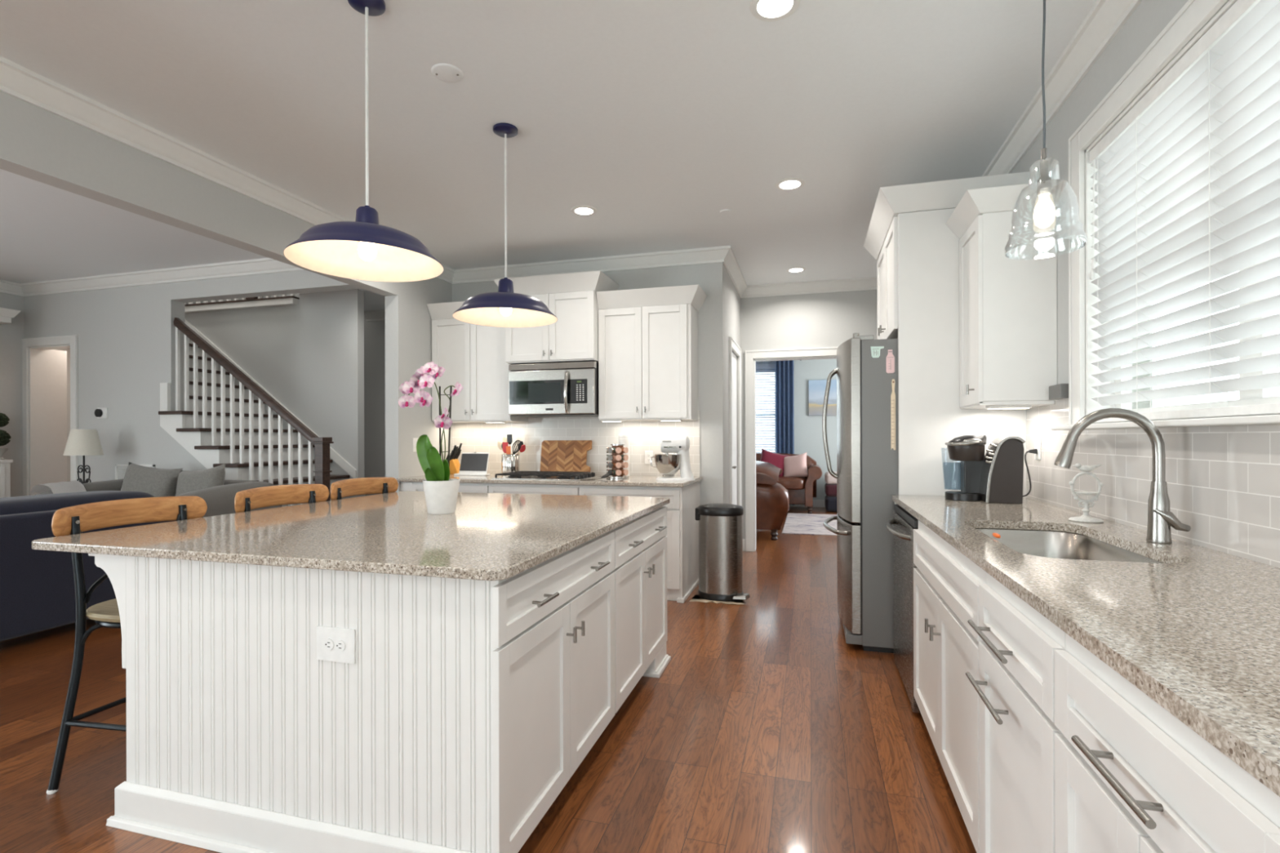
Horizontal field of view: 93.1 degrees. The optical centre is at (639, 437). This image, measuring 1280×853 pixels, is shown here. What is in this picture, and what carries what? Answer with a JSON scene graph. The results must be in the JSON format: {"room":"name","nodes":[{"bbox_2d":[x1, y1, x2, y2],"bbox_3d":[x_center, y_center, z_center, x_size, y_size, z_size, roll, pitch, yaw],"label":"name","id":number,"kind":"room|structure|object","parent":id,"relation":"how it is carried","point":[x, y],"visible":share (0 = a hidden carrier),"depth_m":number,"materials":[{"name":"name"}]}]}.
{"room":"kitchen","nodes":[
{"label":"kitchen","id":0,"kind":"room"},
{"bbox_2d":[0,292,24,497],"bbox_3d":[-7.846,-0.182,2.688,0.140,2.925,8.130,0,0,16],"label":"wall","id":1,"kind":"structure","parent":0,"point":[11,334],"depth_m":6.49,"materials":[{"name":"grey paint"}]},
{"bbox_2d":[24,270,359,482],"bbox_3d":[-4.336,-0.879,7.128,5.200,4.300,2.320,0,0,16],"label":"wall","id":2,"kind":"structure","parent":0,"point":[126,335],"depth_m":6.16,"materials":[{"name":"grey paint"}]},
{"bbox_2d":[21,334,78,496],"bbox_3d":[-6.251,0.101,6.625,0.840,2.350,0.366,0,0,16],"label":"doorway","id":3,"kind":"object","parent":2,"relation":"attached to","point":[44,437],"depth_m":6.63,"materials":[{"name":"wood"}]},
{"bbox_2d":[94,407,107,418],"bbox_3d":[-5.552,-0.256,6.248,0.139,0.110,0.034,0,0,16],"label":"thermostat","id":4,"kind":"object","parent":2,"relation":"attached to","point":[100,412],"visible":1,"depth_m":6.24,"materials":[{"name":"white plastic"}]},
{"bbox_2d":[115,463,155,479],"bbox_3d":[-5.110,0.391,6.135,0.540,0.245,0.012,0,0,16],"label":"air vent","id":5,"kind":"object","parent":2,"relation":"in","point":[117,473],"visible":0.37,"depth_m":6.18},
{"bbox_2d":[0,91,452,492],"bbox_3d":[-3.147,-0.194,1.861,0.135,2.925,9.080,0,0,16],"label":"wall","id":6,"kind":"structure","parent":0,"point":[37,144],"depth_m":3.61,"materials":[{"name":"grey paint"}]},
{"bbox_2d":[0,257,304,296],"bbox_3d":[-5.563,-1.593,2.045,4.610,0.115,8.130,0,0,16],"label":"trim","id":7,"kind":"structure","parent":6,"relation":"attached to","point":[264,265],"depth_m":6.02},
{"bbox_2d":[0,0,1142,297],"bbox_3d":[-0.691,-1.606,1.855,4.605,0.115,10.400,0,0,16],"label":"trim","id":8,"kind":"structure","parent":6,"relation":"attached to","point":[1106,18],"depth_m":3.38,"materials":[{"name":"wood"}]},
{"bbox_2d":[185,288,364,479],"bbox_3d":[-4.933,-0.190,7.307,3.750,2.925,0.100,0,0,16],"label":"wall","id":9,"kind":"structure","parent":0,"point":[308,355],"depth_m":6.93,"materials":[{"name":"grey paint"}]},
{"bbox_2d":[184,293,299,313],"bbox_3d":[-5.162,-2.076,7.287,2.530,1.100,0.120,0,0,16],"label":"landing railing","id":10,"kind":"object","parent":9,"relation":"on","point":[251,302],"visible":0.26,"depth_m":7.11,"materials":[{"name":"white wood"}]},
{"bbox_2d":[200,293,385,496],"bbox_3d":[-4.159,-0.829,7.572,5.100,4.200,1.370,0,0,16],"label":"wall","id":11,"kind":"structure","parent":0,"point":[374,331],"depth_m":8.00,"materials":[{"name":"grey paint"}]},
{"bbox_2d":[364,310,385,321],"bbox_3d":[-2.651,-1.601,7.713,2.030,0.115,0.082,0,0,16],"label":"trim","id":12,"kind":"structure","parent":11,"relation":"attached to","point":[376,315],"depth_m":7.94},
{"bbox_2d":[0,506,976,852],"bbox_3d":[-2.057,1.295,4.682,14.500,0.060,15.500,0,0,16],"label":"floor","id":13,"kind":"structure","parent":0,"point":[763,730],"depth_m":2.47,"materials":[{"name":"brown wood"}]},
{"bbox_2d":[0,307,20,497],"bbox_3d":[-6.878,-0.022,5.318,0.296,2.600,2.158,0,0,16],"label":"bookcase","id":14,"kind":"object","parent":13,"relation":"on","point":[6,314],"visible":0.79,"depth_m":6.23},
{"bbox_2d":[0,413,11,459],"bbox_3d":[-6.617,-0.016,6.249,0.183,0.487,0.190,0,0,-14],"label":"topiary","id":15,"kind":"object","parent":14,"relation":"on","point":[5,437],"visible":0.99,"depth_m":6.25,"materials":[{"name":"plant"}]},
{"bbox_2d":[0,490,173,641],"bbox_3d":[-4.185,0.824,3.436,0.919,0.895,2.590,0,0,16],"label":"sofa","id":16,"kind":"object","parent":13,"relation":"on","point":[37,590],"visible":0.38,"depth_m":3.70,"materials":[{"name":"blue fabric"}]},
{"bbox_2d":[0,490,154,515],"bbox_3d":[-3.856,0.613,3.961,0.430,0.475,1.180,0,0,16],"label":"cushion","id":17,"kind":"object","parent":16,"relation":"on","point":[48,502],"depth_m":3.87,"materials":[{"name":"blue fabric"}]},
{"bbox_2d":[46,496,207,794],"bbox_3d":[-1.882,0.758,2.389,0.454,1.019,0.582,0,0,16],"label":"bar stool","id":18,"kind":"object","parent":13,"relation":"on","point":[77,519],"visible":0.38,"depth_m":2.23,"materials":[{"name":"brown wood"}]},
{"bbox_2d":[35,479,281,517],"bbox_3d":[-4.208,0.829,5.312,1.740,0.885,0.890,0,0,16],"label":"loveseat","id":19,"kind":"object","parent":13,"relation":"on","point":[220,500],"visible":0.05,"depth_m":5.04,"materials":[{"name":"grey fabric"}]},
{"bbox_2d":[29,480,86,493],"bbox_3d":[-5.020,0.431,5.234,0.300,0.106,0.240,0,0,16],"label":"throw blanket","id":20,"kind":"object","parent":19,"relation":"on","point":[73,486],"visible":0.92,"depth_m":5.20,"materials":[{"name":"white fabric"}]},
{"bbox_2d":[120,462,182,497],"bbox_3d":[-4.426,0.472,5.461,0.657,0.502,0.190,0,0,13],"label":"throw pillow","id":21,"kind":"object","parent":19,"relation":"on","point":[157,482],"visible":0.53,"depth_m":5.40,"materials":[{"name":"grey fabric"}]},
{"bbox_2d":[175,463,225,496],"bbox_3d":[-3.842,0.480,5.287,0.611,0.515,0.190,0,0,19],"label":"throw pillow","id":22,"kind":"object","parent":19,"relation":"on","point":[187,481],"visible":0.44,"depth_m":5.23,"materials":[{"name":"grey fabric"}]},
{"bbox_2d":[158,317,364,506],"bbox_3d":[-4.196,-0.108,6.430,3.510,2.758,1.186,0,0,16],"label":"staircase","id":23,"kind":"structure","parent":13,"relation":"on","point":[221,422],"depth_m":5.93,"materials":[{"name":"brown wood"}]},
{"bbox_2d":[234,484,328,512],"bbox_3d":[-1.690,0.757,3.072,0.454,1.019,0.582,0,0,16],"label":"bar stool","id":24,"kind":"object","parent":13,"relation":"on","point":[246,500],"visible":0.26,"depth_m":3.15,"materials":[{"name":"brown wood"}]},
{"bbox_2d":[330,477,398,500],"bbox_3d":[-1.531,0.757,3.640,0.454,1.019,0.582,0,0,16],"label":"bar stool","id":25,"kind":"object","parent":13,"relation":"on","point":[341,489],"visible":0.26,"depth_m":3.74,"materials":[{"name":"brown wood"}]},
{"bbox_2d":[88,506,671,852],"bbox_3d":[-0.843,0.820,2.736,1.603,0.885,1.950,0,0,16],"label":"kitchen island","id":26,"kind":"object","parent":13,"relation":"on","point":[465,708],"visible":0.87,"depth_m":1.83,"materials":[{"name":"white wood"}]},
{"bbox_2d":[316,625,355,663],"bbox_3d":[-0.890,0.605,1.772,0.135,0.100,0.010,0,0,16],"label":"wall outlet","id":27,"kind":"object","parent":26,"relation":"attached to","point":[334,644],"visible":1,"depth_m":1.77,"materials":[{"name":"white plastic"}]},
{"bbox_2d":[324,638,333,650],"bbox_3d":[-0.910,0.605,1.775,0.033,0.033,0.003,0,0,16],"label":"socket","id":28,"kind":"object","parent":27,"relation":"attached to","point":[328,642],"depth_m":1.77,"materials":[{"name":"white plastic"}]},
{"bbox_2d":[335,640,345,651],"bbox_3d":[-0.872,0.605,1.764,0.033,0.033,0.003,0,0,16],"label":"socket","id":29,"kind":"object","parent":27,"relation":"attached to","point":[340,644],"depth_m":1.76,"materials":[{"name":"white plastic"}]},
{"bbox_2d":[31,491,670,580],"bbox_3d":[-0.956,0.362,2.783,1.802,0.029,2.000,0,0,16],"label":"island countertop","id":30,"kind":"structure","parent":26,"relation":"on","point":[488,536],"depth_m":2.18,"materials":[{"name":"stone"}]},
{"bbox_2d":[398,361,462,514],"bbox_3d":[-0.949,-0.002,2.812,0.322,0.698,0.165,0,0,16],"label":"potted orchid","id":31,"kind":"object","parent":30,"relation":"on","point":[441,491],"visible":1,"depth_m":2.77,"materials":[{"name":"plant"}]},
{"bbox_2d":[411,481,488,493],"bbox_3d":[-1.527,0.824,5.546,0.745,0.880,0.844,0,0,16],"label":"base cabinet","id":32,"kind":"object","parent":13,"relation":"on","point":[415,486],"visible":0.15,"depth_m":5.13,"materials":[{"name":"white wood"}]},
{"bbox_2d":[488,483,579,495],"bbox_3d":[-0.777,0.822,5.336,0.808,0.880,0.844,0,0,16],"label":"base cabinet","id":33,"kind":"object","parent":13,"relation":"on","point":[543,489],"visible":0.19,"depth_m":4.97,"materials":[{"name":"white wood"}]},
{"bbox_2d":[578,480,700,603],"bbox_3d":[0.025,0.820,5.110,0.860,0.880,0.844,0,0,16],"label":"base cabinet","id":34,"kind":"object","parent":13,"relation":"on","point":[682,527],"visible":0.39,"depth_m":4.71,"materials":[{"name":"white wood"}]},
{"bbox_2d":[396,473,702,487],"bbox_3d":[-0.780,0.361,5.335,2.538,0.029,0.849,0,0,16],"label":"countertop","id":35,"kind":"structure","parent":34,"relation":"on","point":[633,480],"depth_m":4.93,"materials":[{"name":"stone"}]},
{"bbox_2d":[449,458,460,474],"bbox_3d":[-1.800,0.278,5.856,0.162,0.143,0.100,0,0,16],"label":"knife block","id":36,"kind":"object","parent":35,"relation":"on","point":[455,464],"visible":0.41,"depth_m":5.81,"materials":[{"name":"orange wood"}]},
{"bbox_2d":[453,451,489,475],"bbox_3d":[-1.554,0.241,5.648,0.330,0.217,0.124,0,0,16],"label":"frame","id":37,"kind":"object","parent":35,"relation":"on","point":[472,464],"visible":1,"depth_m":5.65,"materials":[{"name":"white plastic"}]},
{"bbox_2d":[501,453,519,473],"bbox_3d":[-1.217,0.251,5.702,0.166,0.195,0.166,0,0,16],"label":"utensil crock","id":38,"kind":"object","parent":35,"relation":"on","point":[509,463],"visible":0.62,"depth_m":5.64,"materials":[{"name":"metal"}]},
{"bbox_2d":[491,471,600,480],"bbox_3d":[-0.802,0.326,5.274,0.800,0.042,0.520,0,0,16],"label":"gas cooktop","id":39,"kind":"object","parent":35,"relation":"in","point":[531,475],"visible":1,"depth_m":5.15,"materials":[{"name":"metal"}]},
{"bbox_2d":[539,440,591,471],"bbox_3d":[-0.697,0.186,5.695,0.500,0.324,0.078,0,0,16],"label":"cutting board","id":40,"kind":"object","parent":35,"relation":"on","point":[559,455],"visible":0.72,"depth_m":5.68,"materials":[{"name":"wood"}]},
{"bbox_2d":[607,444,629,478],"bbox_3d":[-0.193,0.199,5.227,0.200,0.287,0.200,0,0,16],"label":"spice rack","id":41,"kind":"object","parent":35,"relation":"on","point":[615,446],"visible":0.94,"depth_m":5.18,"materials":[{"name":"metal"}]},
{"bbox_2d":[617,433,630,476],"bbox_3d":[-0.141,0.152,5.410,0.104,0.387,0.104,0,0,16],"label":"canister","id":42,"kind":"object","parent":35,"relation":"on","point":[624,438],"visible":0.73,"depth_m":5.37,"materials":[{"name":"white ceramic"}]},
{"bbox_2d":[650,435,695,480],"bbox_3d":[0.263,0.161,4.913,0.364,0.367,0.239,0,0,16],"label":"stand mixer","id":43,"kind":"object","parent":35,"relation":"on","point":[668,464],"visible":1,"depth_m":4.86,"materials":[{"name":"white metal"}]},
{"bbox_2d":[650,453,681,476],"bbox_3d":[0.216,0.223,4.925,0.268,0.183,0.238,0,0,16],"label":"bowl","id":44,"kind":"object","parent":43,"relation":"on","point":[668,464],"depth_m":4.84,"materials":[{"name":"metal"}]},
{"bbox_2d":[688,594,744,604],"bbox_3d":[0.603,1.252,4.703,0.418,0.011,0.225,0,0,16],"label":"mat","id":45,"kind":"object","parent":13,"relation":"on","point":[695,598],"visible":0.63,"depth_m":4.66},
{"bbox_2d":[695,503,750,601],"bbox_3d":[0.651,0.888,4.766,0.431,0.731,0.279,0,0,16],"label":"trash can","id":46,"kind":"object","parent":45,"relation":"on","point":[720,525],"visible":1,"depth_m":4.67,"materials":[{"name":"metal"}]},
{"bbox_2d":[755,460,789,540],"bbox_3d":[1.170,0.757,8.065,1.605,1.000,1.160,0,0,16],"label":"leather armchair","id":47,"kind":"object","parent":13,"relation":"on","point":[772,499],"visible":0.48,"depth_m":7.40,"materials":[{"name":"brown leather"}]},
{"bbox_2d":[755,452,822,513],"bbox_3d":[1.996,0.760,10.606,2.270,0.990,0.900,0,0,16],"label":"leather sofa","id":48,"kind":"object","parent":13,"relation":"on","point":[801,490],"visible":0.35,"depth_m":10.02,"materials":[{"name":"brown leather"}]},
{"bbox_2d":[760,448,790,476],"bbox_3d":[2.277,0.454,10.392,0.590,0.540,0.232,0,0,16],"label":"throw pillow","id":49,"kind":"object","parent":48,"relation":"on","point":[776,460],"visible":0.53,"depth_m":10.35,"materials":[{"name":"red fabric"}]},
{"bbox_2d":[777,476,806,489],"bbox_3d":[2.402,0.764,10.388,0.880,0.220,0.700,0,0,16],"label":"seat cushion","id":50,"kind":"object","parent":48,"relation":"on","point":[788,482],"depth_m":10.01,"materials":[{"name":"brown leather"}]},
{"bbox_2d":[783,452,808,476],"bbox_3d":[2.615,0.483,10.224,0.505,0.484,0.220,0,0,30],"label":"throw pillow","id":51,"kind":"object","parent":48,"relation":"on","point":[794,465],"visible":0.97,"depth_m":10.15,"materials":[{"name":"pink fabric"}]},
{"bbox_2d":[782,512,836,535],"bbox_3d":[3.477,1.244,8.591,2.760,0.011,2.160,0,0,16],"label":"area rug","id":52,"kind":"object","parent":13,"relation":"on","point":[795,523],"visible":0.36,"depth_m":8.68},
{"bbox_2d":[824,495,836,511],"bbox_3d":[3.520,1.114,10.318,0.710,0.247,0.530,0,0,16],"label":"folded blanket","id":53,"kind":"object","parent":13,"relation":"on","point":[830,502],"visible":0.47,"depth_m":10.14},
{"bbox_2d":[824,483,836,497],"bbox_3d":[3.520,0.885,10.318,0.710,0.208,0.530,0,0,16],"label":"folded blanket","id":54,"kind":"object","parent":53,"relation":"on","point":[830,490],"visible":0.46,"depth_m":10.14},
{"bbox_2d":[822,333,898,653],"bbox_3d":[1.722,0.318,3.913,1.043,1.875,0.915,0,0,16],"label":"refrigerator","id":55,"kind":"object","parent":13,"relation":"on","point":[867,475],"visible":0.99,"depth_m":3.55,"materials":[{"name":"silver metal"}]},
{"bbox_2d":[871,346,884,358],"bbox_3d":[1.382,-0.499,3.530,0.073,0.067,0.005,0,0,16],"label":"magnet","id":56,"kind":"object","parent":55,"relation":"attached to","point":[875,350],"visible":1,"depth_m":3.53,"materials":[{"name":"plastic"}]},
{"bbox_2d":[885,349,894,373],"bbox_3d":[1.450,-0.442,3.511,0.046,0.136,0.005,0,0,16],"label":"magnet","id":57,"kind":"object","parent":55,"relation":"attached to","point":[890,359],"visible":1,"depth_m":3.51,"materials":[{"name":"pink"}]},
{"bbox_2d":[890,378,895,449],"bbox_3d":[1.464,-0.134,3.506,0.025,0.410,0.007,0,0,16],"label":"ruler","id":58,"kind":"object","parent":55,"relation":"hanging from","point":[893,394],"visible":1,"depth_m":3.50,"materials":[{"name":"brown wood"}]},
{"bbox_2d":[885,504,919,713],"bbox_3d":[1.612,0.808,2.981,0.734,0.895,0.699,0,0,16],"label":"dishwasher","id":59,"kind":"object","parent":13,"relation":"on","point":[904,523],"visible":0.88,"depth_m":3.00,"materials":[{"name":"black metal"}]},
{"bbox_2d":[863,171,1029,339],"bbox_3d":[1.871,-0.080,3.849,0.758,2.670,1.096,0,0,16],"label":"tall cabinet","id":60,"kind":"object","parent":13,"relation":"on","point":[881,242],"visible":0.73,"depth_m":3.50,"materials":[{"name":"white wood"}]},
{"bbox_2d":[913,520,986,852],"bbox_3d":[1.391,0.807,2.107,0.721,0.898,1.092,0,0,16],"label":"base cabinet","id":61,"kind":"object","parent":13,"relation":"on","point":[946,582],"visible":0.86,"depth_m":2.05,"materials":[{"name":"white wood"}]},
{"bbox_2d":[892,494,1279,796],"bbox_3d":[1.132,0.342,1.104,0.680,0.030,4.738,0,0,16],"label":"countertop","id":62,"kind":"structure","parent":61,"relation":"on","point":[1197,631],"depth_m":1.16,"materials":[{"name":"stone"}]},
{"bbox_2d":[942,435,1025,503],"bbox_3d":[1.773,0.156,3.162,0.329,0.338,0.299,0,0,16],"label":"coffee maker","id":63,"kind":"object","parent":62,"relation":"on","point":[997,476],"visible":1,"depth_m":3.10,"materials":[{"name":"black plastic"}]},
{"bbox_2d":[945,491,981,501],"bbox_3d":[1.702,0.306,3.189,0.176,0.038,0.170,0,0,16],"label":"drip tray","id":64,"kind":"object","parent":63,"relation":"on","point":[951,495],"depth_m":3.13,"materials":[{"name":"black plastic"}]},
{"bbox_2d":[1022,448,1037,497],"bbox_3d":[1.978,0.180,3.100,0.157,0.246,0.038,0,0,-26],"label":"power cord","id":65,"kind":"object","parent":63,"relation":"attached to","point":[1032,451],"visible":0.91,"depth_m":3.11,"materials":[{"name":"black plastic"}]},
{"bbox_2d":[975,528,1162,563],"bbox_3d":[1.358,0.462,1.990,0.445,0.209,0.835,0,0,16],"label":"undermount sink","id":66,"kind":"object","parent":62,"relation":"in","point":[1041,543],"visible":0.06,"depth_m":2.32,"materials":[{"name":"metal"}]},
{"bbox_2d":[1068,462,1103,523],"bbox_3d":[1.741,0.212,2.367,0.116,0.226,0.112,0,0,16],"label":"bird ornament","id":67,"kind":"object","parent":62,"relation":"on","point":[1085,517],"visible":1,"depth_m":2.36,"materials":[{"name":"white metal"}]},
{"bbox_2d":[1053,408,1191,544],"bbox_3d":[1.517,0.116,1.921,0.352,0.420,0.067,0,0,22],"label":"kitchen faucet","id":68,"kind":"object","parent":62,"relation":"on","point":[1160,517],"visible":1,"depth_m":1.88,"materials":[{"name":"silver metal"}]},
{"bbox_2d":[897,208,1026,497],"bbox_3d":[1.798,-0.015,3.392,0.652,2.540,0.020,0,0,16],"label":"panel","id":69,"kind":"object","parent":13,"relation":"on","point":[930,415],"visible":0.34,"depth_m":3.43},
{"bbox_2d":[965,572,1065,852],"bbox_3d":[1.170,0.808,1.322,0.723,0.898,0.534,0,0,16],"label":"base cabinet","id":70,"kind":"object","parent":13,"relation":"on","point":[1015,689],"visible":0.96,"depth_m":1.39,"materials":[{"name":"white wood"}]},
{"bbox_2d":[1054,632,1279,852],"bbox_3d":[1.013,0.808,0.765,0.723,0.898,0.620,0,0,16],"label":"base cabinet","id":71,"kind":"object","parent":13,"relation":"on","point":[1131,776],"visible":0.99,"depth_m":0.86,"materials":[{"name":"white wood"}]},
{"bbox_3d":[-5.389,0.929,5.878,0.480,0.690,0.480,0,0,16],"label":"side table","id":72,"kind":"object","parent":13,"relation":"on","visible":0},
{"bbox_2d":[63,429,103,484],"bbox_3d":[-5.390,0.252,5.878,0.292,0.665,0.292,0,0,16],"label":"table lamp","id":73,"kind":"object","parent":72,"relation":"on","point":[83,442],"visible":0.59,"depth_m":5.81,"materials":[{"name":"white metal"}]},
{"bbox_2d":[0,0,1097,311],"bbox_3d":[-1.059,-1.708,4.399,12.410,0.109,15.500,0,0,16],"label":"ceiling","id":74,"kind":"structure","parent":0,"point":[660,117],"depth_m":3.09,"materials":[{"name":"paint"}]},
{"bbox_2d":[283,0,443,282],"bbox_3d":[-1.038,-1.162,2.306,0.552,0.999,0.552,0,0,16],"label":"pendant lamp","id":75,"kind":"object","parent":74,"relation":"hanging from","point":[364,249],"visible":1,"depth_m":2.32,"materials":[{"name":"blue metal"}]},
{"bbox_2d":[452,123,557,327],"bbox_3d":[-0.723,-1.153,3.267,0.552,1.019,0.552,0,0,16],"label":"pendant lamp","id":76,"kind":"object","parent":74,"relation":"hanging from","point":[504,308],"visible":1,"depth_m":3.26,"materials":[{"name":"blue metal"}]},
{"bbox_2d":[570,205,596,215],"bbox_3d":[-0.410,-1.661,4.440,0.190,0.006,0.190,0,0,16],"label":"recessed light","id":77,"kind":"object","parent":74,"relation":"in","point":[579,210],"visible":1,"depth_m":4.43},
{"bbox_2d":[750,0,799,21],"bbox_3d":[0.518,-1.663,2.329,0.190,0.006,0.190,0,0,16],"label":"recessed light","id":78,"kind":"object","parent":74,"relation":"in","point":[762,10],"visible":1,"depth_m":2.35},
{"bbox_2d":[775,177,804,190],"bbox_3d":[0.986,-1.664,3.986,0.190,0.006,0.190,0,0,16],"label":"recessed light","id":79,"kind":"object","parent":74,"relation":"in","point":[789,184],"visible":1,"depth_m":3.97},
{"bbox_2d":[1004,0,1087,259],"bbox_3d":[1.369,-1.153,2.055,0.236,1.032,0.236,0,0,16],"label":"glass pendant","id":80,"kind":"object","parent":74,"relation":"hanging from","point":[1044,212],"visible":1,"depth_m":2.04,"materials":[{"name":"clear glass"}]},
{"bbox_2d":[1036,147,1051,196],"bbox_3d":[1.370,-0.901,2.055,0.042,0.155,0.041,0,0,16],"label":"socket","id":81,"kind":"object","parent":80,"relation":"attached to","point":[1043,188],"depth_m":2.04,"materials":[{"name":"silver metal"}]},
{"bbox_2d":[452,262,724,505],"bbox_3d":[-0.627,-0.201,5.801,2.855,2.925,0.130,0,0,16],"label":"wall","id":82,"kind":"structure","parent":0,"point":[709,277],"depth_m":5.52,"materials":[{"name":"grey paint"}]},
{"bbox_2d":[426,301,528,422],"bbox_3d":[-1.539,-0.704,5.777,0.837,1.105,0.426,0,0,16],"label":"upper cabinet","id":83,"kind":"object","parent":82,"relation":"attached to","point":[473,356],"visible":0.67,"depth_m":5.64,"materials":[{"name":"white wood"}]},
{"bbox_2d":[493,271,619,364],"bbox_3d":[-0.747,-1.038,5.503,1.011,0.740,0.526,0,0,16],"label":"upper cabinet","id":84,"kind":"object","parent":82,"relation":"attached to","point":[571,298],"visible":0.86,"depth_m":5.29,"materials":[{"name":"white wood"}]},
{"bbox_2d":[508,360,598,417],"bbox_3d":[-0.733,-0.431,5.501,0.815,0.465,0.521,0,0,16],"label":"microwave","id":85,"kind":"object","parent":84,"relation":"attached to","point":[566,388],"visible":0.99,"depth_m":5.31,"materials":[{"name":"silver metal"}]},
{"bbox_2d":[595,284,706,421],"bbox_3d":[0.107,-0.708,5.315,0.907,1.105,0.426,0,0,16],"label":"upper cabinet","id":86,"kind":"object","parent":82,"relation":"attached to","point":[648,337],"visible":0.99,"depth_m":5.18,"materials":[{"name":"white wood"}]},
{"bbox_2d":[724,266,740,505],"bbox_3d":[0.885,-0.205,6.129,0.120,2.925,1.320,0,0,16],"label":"wall","id":87,"kind":"structure","parent":0,"point":[731,297],"depth_m":5.74,"materials":[{"name":"grey paint"}]},
{"bbox_2d":[732,352,737,505],"bbox_3d":[0.961,0.190,6.175,0.099,2.115,0.690,0,0,16],"label":"door","id":88,"kind":"structure","parent":87,"relation":"in","point":[734,357],"depth_m":6.27,"materials":[{"name":"white wood"}]},
{"bbox_2d":[728,336,742,506],"bbox_3d":[0.974,0.147,6.172,0.026,2.220,0.870,0,0,16],"label":"trim","id":89,"kind":"structure","parent":87,"relation":"attached to","point":[733,346],"depth_m":6.02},
{"bbox_2d":[755,358,836,500],"bbox_3d":[2.862,-0.210,11.110,6.700,2.925,0.140,0,0,16],"label":"wall","id":90,"kind":"structure","parent":0,"point":[808,434],"depth_m":10.96,"materials":[{"name":"paint"}]},
{"bbox_2d":[755,364,776,451],"bbox_3d":[1.971,-0.475,11.326,1.350,1.760,0.126,0,0,16],"label":"window","id":91,"kind":"structure","parent":90,"relation":"in","point":[770,366],"depth_m":11.19,"materials":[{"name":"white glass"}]},
{"bbox_2d":[755,368,776,453],"bbox_3d":[1.968,-0.460,11.315,1.150,1.590,0.048,0,0,16],"label":"window blind","id":92,"kind":"object","parent":91,"relation":"attached to","point":[757,371],"visible":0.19,"depth_m":11.21,"materials":[{"name":"white plastic"}]},
{"bbox_2d":[789,499,825,507],"bbox_3d":[2.844,1.188,11.035,6.500,0.130,0.015,0,0,16],"label":"baseboard","id":93,"kind":"structure","parent":90,"relation":"attached to","point":[816,503],"depth_m":10.94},
{"bbox_2d":[808,379,836,415],"bbox_3d":[3.505,-0.719,10.833,0.950,0.640,0.036,0,0,16],"label":"wall picture","id":94,"kind":"object","parent":90,"relation":"attached to","point":[816,388],"visible":0.56,"depth_m":10.89},
{"bbox_3d":[2.046,-1.410,11.162,1.807,0.044,0.044,0,0,16],"label":"curtain rod","id":95,"kind":"object","parent":90,"relation":"attached to","visible":0},
{"bbox_2d":[776,360,794,505],"bbox_3d":[2.635,-0.127,10.997,0.325,2.680,0.080,0,0,16],"label":"curtain","id":96,"kind":"object","parent":95,"relation":"hanging from","point":[784,369],"visible":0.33,"depth_m":10.99,"materials":[{"name":"blue fabric"}]},
{"bbox_2d":[740,289,1152,550],"bbox_3d":[1.617,-0.207,6.681,6.700,2.925,0.140,0,0,16],"label":"wall","id":97,"kind":"structure","parent":0,"point":[828,319],"depth_m":6.57,"materials":[{"name":"grey paint"}]},
{"bbox_2d":[745,346,838,551],"bbox_3d":[1.805,0.145,6.615,1.285,2.220,0.166,0,0,16],"label":"trim","id":98,"kind":"structure","parent":97,"relation":"attached to","point":[830,353],"depth_m":6.70,"materials":[{"name":"wood"}]},
{"bbox_2d":[1011,0,1279,568],"bbox_3d":[1.621,-0.207,1.279,0.170,2.925,10.540,0,0,16],"label":"wall","id":99,"kind":"structure","parent":0,"point":[1223,482],"depth_m":2.17,"materials":[{"name":"tile"}]},
{"bbox_2d":[945,181,1062,408],"bbox_3d":[1.844,-0.680,3.111,0.407,1.040,0.487,0,0,16],"label":"upper cabinet","id":100,"kind":"object","parent":99,"relation":"attached to","point":[1008,307],"visible":0.96,"depth_m":2.96,"materials":[{"name":"white wood"}]},
{"bbox_2d":[985,404,1031,408],"bbox_3d":[1.845,-0.152,3.039,0.190,0.015,0.070,0,0,16],"label":"light","id":101,"kind":"object","parent":100,"relation":"attached to","point":[1027,406],"visible":0.99,"depth_m":3.01,"materials":[{"name":"white plastic"}]},
{"bbox_2d":[1034,435,1040,459],"bbox_3d":[2.046,0.050,3.123,0.010,0.125,0.075,0,0,16],"label":"wall outlet","id":102,"kind":"object","parent":99,"relation":"attached to","point":[1037,437],"visible":1,"depth_m":3.11,"materials":[{"name":"white plastic"}]},
{"bbox_2d":[1048,383,1068,399],"bbox_3d":[1.946,-0.213,2.808,0.049,0.065,0.140,0,0,16],"label":"speaker box","id":103,"kind":"object","parent":99,"relation":"attached to","point":[1060,391],"visible":0.8,"depth_m":2.77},
{"bbox_2d":[1067,0,1237,424],"bbox_3d":[1.754,-0.690,1.792,0.188,1.290,1.860,0,0,16],"label":"trim","id":104,"kind":"structure","parent":99,"relation":"attached to","point":[1194,15],"depth_m":2.58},
{"bbox_2d":[1050,413,1279,430],"bbox_3d":[1.705,-0.045,1.817,0.160,0.022,2.020,0,0,16],"label":"windowsill","id":105,"kind":"object","parent":99,"relation":"attached to","point":[1264,419],"visible":0.85,"depth_m":1.75,"materials":[{"name":"wood"}]},
{"bbox_2d":[1115,257,1279,413],"bbox_3d":[1.806,-0.640,1.777,0.040,1.160,1.630,0,0,16],"label":"window","id":106,"kind":"structure","parent":99,"relation":"in","point":[1268,395],"depth_m":1.80,"materials":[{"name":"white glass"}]},
{"bbox_2d":[1088,0,1279,422],"bbox_3d":[1.712,-0.639,1.806,0.057,1.155,1.605,0,0,16],"label":"window blind","id":107,"kind":"object","parent":106,"relation":"attached to","point":[1188,185],"visible":0.97,"depth_m":1.90,"materials":[{"name":"white plastic"}]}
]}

